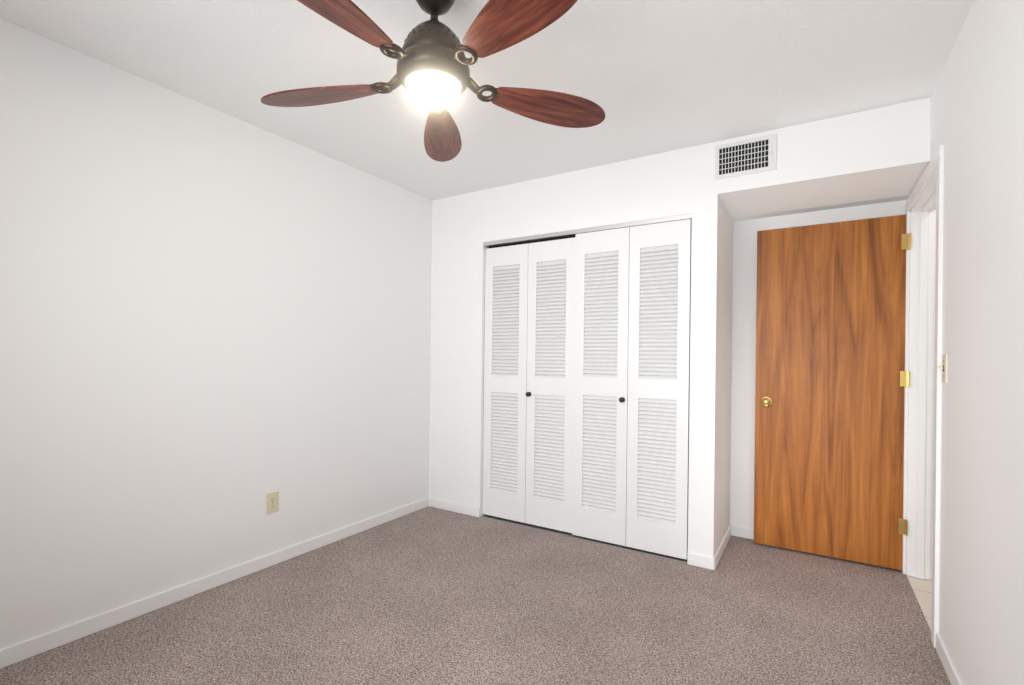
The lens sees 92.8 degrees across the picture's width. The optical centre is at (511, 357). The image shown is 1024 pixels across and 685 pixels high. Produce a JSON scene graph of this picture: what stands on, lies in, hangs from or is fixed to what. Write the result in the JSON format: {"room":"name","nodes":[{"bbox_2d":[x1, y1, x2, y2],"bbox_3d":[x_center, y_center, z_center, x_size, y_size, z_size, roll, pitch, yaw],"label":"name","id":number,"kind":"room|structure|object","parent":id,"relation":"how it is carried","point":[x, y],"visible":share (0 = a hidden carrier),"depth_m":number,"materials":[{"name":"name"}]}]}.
{"room":"empty bedroom","nodes":[
{"label":"empty bedroom","id":0,"kind":"room"},
{"bbox_2d":[0,19,431,649],"bbox_3d":[-1.456,-0.041,2.688,0.100,2.440,4.400,1,0,32],"label":"wall","id":1,"kind":"structure","parent":0,"point":[214,327],"depth_m":2.34,"materials":[{"name":"white paint"}]},
{"bbox_2d":[0,498,427,668],"bbox_3d":[-1.592,1.142,2.381,0.012,0.070,3.550,1,0,32],"label":"baseboard","id":2,"kind":"structure","parent":1,"relation":"attached to","point":[23,650],"depth_m":2.34,"materials":[{"name":"white paint"}]},
{"bbox_2d":[266,491,278,513],"bbox_3d":[-1.356,0.824,2.761,0.009,0.115,0.070,1,0,32],"label":"electrical outlet plate","id":3,"kind":"object","parent":1,"relation":"attached to","point":[271,502],"visible":1,"depth_m":2.76,"materials":[{"name":"beige plastic"}]},
{"bbox_2d":[0,506,950,684],"bbox_3d":[-0.168,1.219,1.884,3.160,0.050,4.400,1,0,32],"label":"floor","id":4,"kind":"structure","parent":0,"point":[428,595],"depth_m":2.20,"materials":[{"name":"grey carpet"}]},
{"bbox_2d":[0,0,973,199],"bbox_3d":[-0.096,-1.270,1.858,3.260,0.050,4.400,1,0,32],"label":"ceiling","id":5,"kind":"structure","parent":0,"point":[650,77],"depth_m":2.09,"materials":[{"name":"white paint"}]},
{"bbox_2d":[261,0,604,161],"bbox_3d":[-0.287,-1.038,1.553,1.250,0.418,1.193,1,0,32],"label":"ceiling fan","id":6,"kind":"object","parent":5,"relation":"hanging from","point":[432,74],"visible":1,"depth_m":1.54,"materials":[{"name":"brown wood"}]},
{"bbox_2d":[429,141,732,556],"bbox_3d":[0.425,-0.019,3.613,2.130,2.440,0.650,1,0,32],"label":"wall","id":7,"kind":"structure","parent":0,"point":[683,181],"depth_m":3.24,"materials":[{"name":"white paint"}]},
{"bbox_2d":[428,497,479,516],"bbox_3d":[-0.443,1.156,3.751,0.470,0.070,0.012,1,0,32],"label":"baseboard","id":8,"kind":"structure","parent":7,"relation":"attached to","point":[432,502],"depth_m":3.74,"materials":[{"name":"white paint"}]},
{"bbox_2d":[483,237,575,532],"bbox_3d":[0.103,0.186,3.462,0.736,1.987,0.065,1,0,32],"label":"closet door","id":9,"kind":"structure","parent":7,"relation":"in","point":[528,384],"depth_m":3.45,"materials":[{"name":"white paint"}]},
{"bbox_2d":[480,214,691,562],"bbox_3d":[0.420,0.176,3.265,1.490,2.050,0.048,1,0,32],"label":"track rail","id":10,"kind":"object","parent":7,"relation":"attached to","point":[579,231],"visible":0.75,"depth_m":3.22,"materials":[{"name":"silver metal"}]},
{"bbox_2d":[489,229,691,529],"bbox_3d":[0.446,0.176,3.308,1.490,2.050,0.005,1,0,32],"label":"closet interior","id":11,"kind":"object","parent":7,"relation":"attached to","point":[550,240],"depth_m":3.46,"materials":[{"name":"black"}]},
{"bbox_2d":[572,219,691,559],"bbox_3d":[0.725,0.185,3.059,0.736,2.006,0.065,1,0,32],"label":"closet door","id":12,"kind":"structure","parent":7,"relation":"in","point":[631,386],"depth_m":3.04,"materials":[{"name":"white paint"}]},
{"bbox_2d":[708,525,735,569],"bbox_3d":[1.312,1.176,3.033,0.012,0.070,0.632,1,0,32],"label":"baseboard","id":13,"kind":"structure","parent":7,"relation":"attached to","point":[713,562],"depth_m":2.95,"materials":[{"name":"white paint"}]},
{"bbox_2d":[730,200,906,528],"bbox_3d":[1.958,-0.001,3.108,1.050,2.440,0.100,1,0,32],"label":"wall","id":14,"kind":"structure","parent":0,"point":[744,296],"depth_m":3.28,"materials":[{"name":"white paint"}]},
{"bbox_2d":[736,526,753,539],"bbox_3d":[1.881,1.183,3.081,0.930,0.070,0.012,1,0,32],"label":"baseboard","id":15,"kind":"structure","parent":14,"relation":"attached to","point":[744,532],"depth_m":3.27,"materials":[{"name":"white paint"}]},
{"bbox_2d":[718,97,930,221],"bbox_3d":[1.740,-1.074,2.810,0.930,0.300,0.650,1,0,32],"label":"wall","id":16,"kind":"structure","parent":0,"point":[875,156],"depth_m":2.54,"materials":[{"name":"white paint"}]},
{"bbox_2d":[715,133,776,179],"bbox_3d":[1.289,-1.107,2.697,0.310,0.192,0.016,1,0,32],"label":"air vent","id":17,"kind":"object","parent":16,"relation":"in","point":[748,156],"visible":1,"depth_m":2.70,"materials":[{"name":"white metal"}]},
{"bbox_2d":[907,576,931,629],"bbox_3d":[2.491,1.251,1.948,1.300,0.048,3.200,1,0,32],"label":"floor","id":18,"kind":"structure","parent":0,"point":[922,589],"depth_m":2.52,"materials":[{"name":"beige tile"}]},
{"bbox_2d":[907,0,1023,684],"bbox_3d":[1.208,-0.010,0.986,0.100,2.440,4.300,1,0,32],"label":"wall","id":19,"kind":"structure","parent":0,"point":[977,116],"depth_m":1.54,"materials":[{"name":"white paint"}]},
{"bbox_2d":[901,145,944,647],"bbox_3d":[2.067,0.165,2.382,0.132,2.110,0.900,1,0,32],"label":"door frame","id":20,"kind":"structure","parent":19,"relation":"attached to","point":[924,208],"depth_m":2.68,"materials":[{"name":"white paint"}]},
{"bbox_2d":[754,214,910,569],"bbox_3d":[1.912,0.196,2.967,0.772,2.015,0.164,1,0,32],"label":"door","id":21,"kind":"structure","parent":20,"relation":"attached to","point":[832,379],"depth_m":2.94,"materials":[{"name":"brown wood"}]},
{"bbox_2d":[937,354,946,382],"bbox_3d":[1.753,0.046,1.989,0.024,0.115,0.070,1,0,32],"label":"switch plate","id":22,"kind":"object","parent":19,"relation":"attached to","point":[943,367],"visible":1,"depth_m":1.97,"materials":[{"name":"beige plastic"}]},
{"bbox_2d":[936,633,962,684],"bbox_3d":[0.919,1.172,0.648,0.012,0.070,3.235,1,0,32],"label":"baseboard","id":23,"kind":"structure","parent":19,"relation":"attached to","point":[944,656],"depth_m":1.86,"materials":[{"name":"white paint"}]}
]}

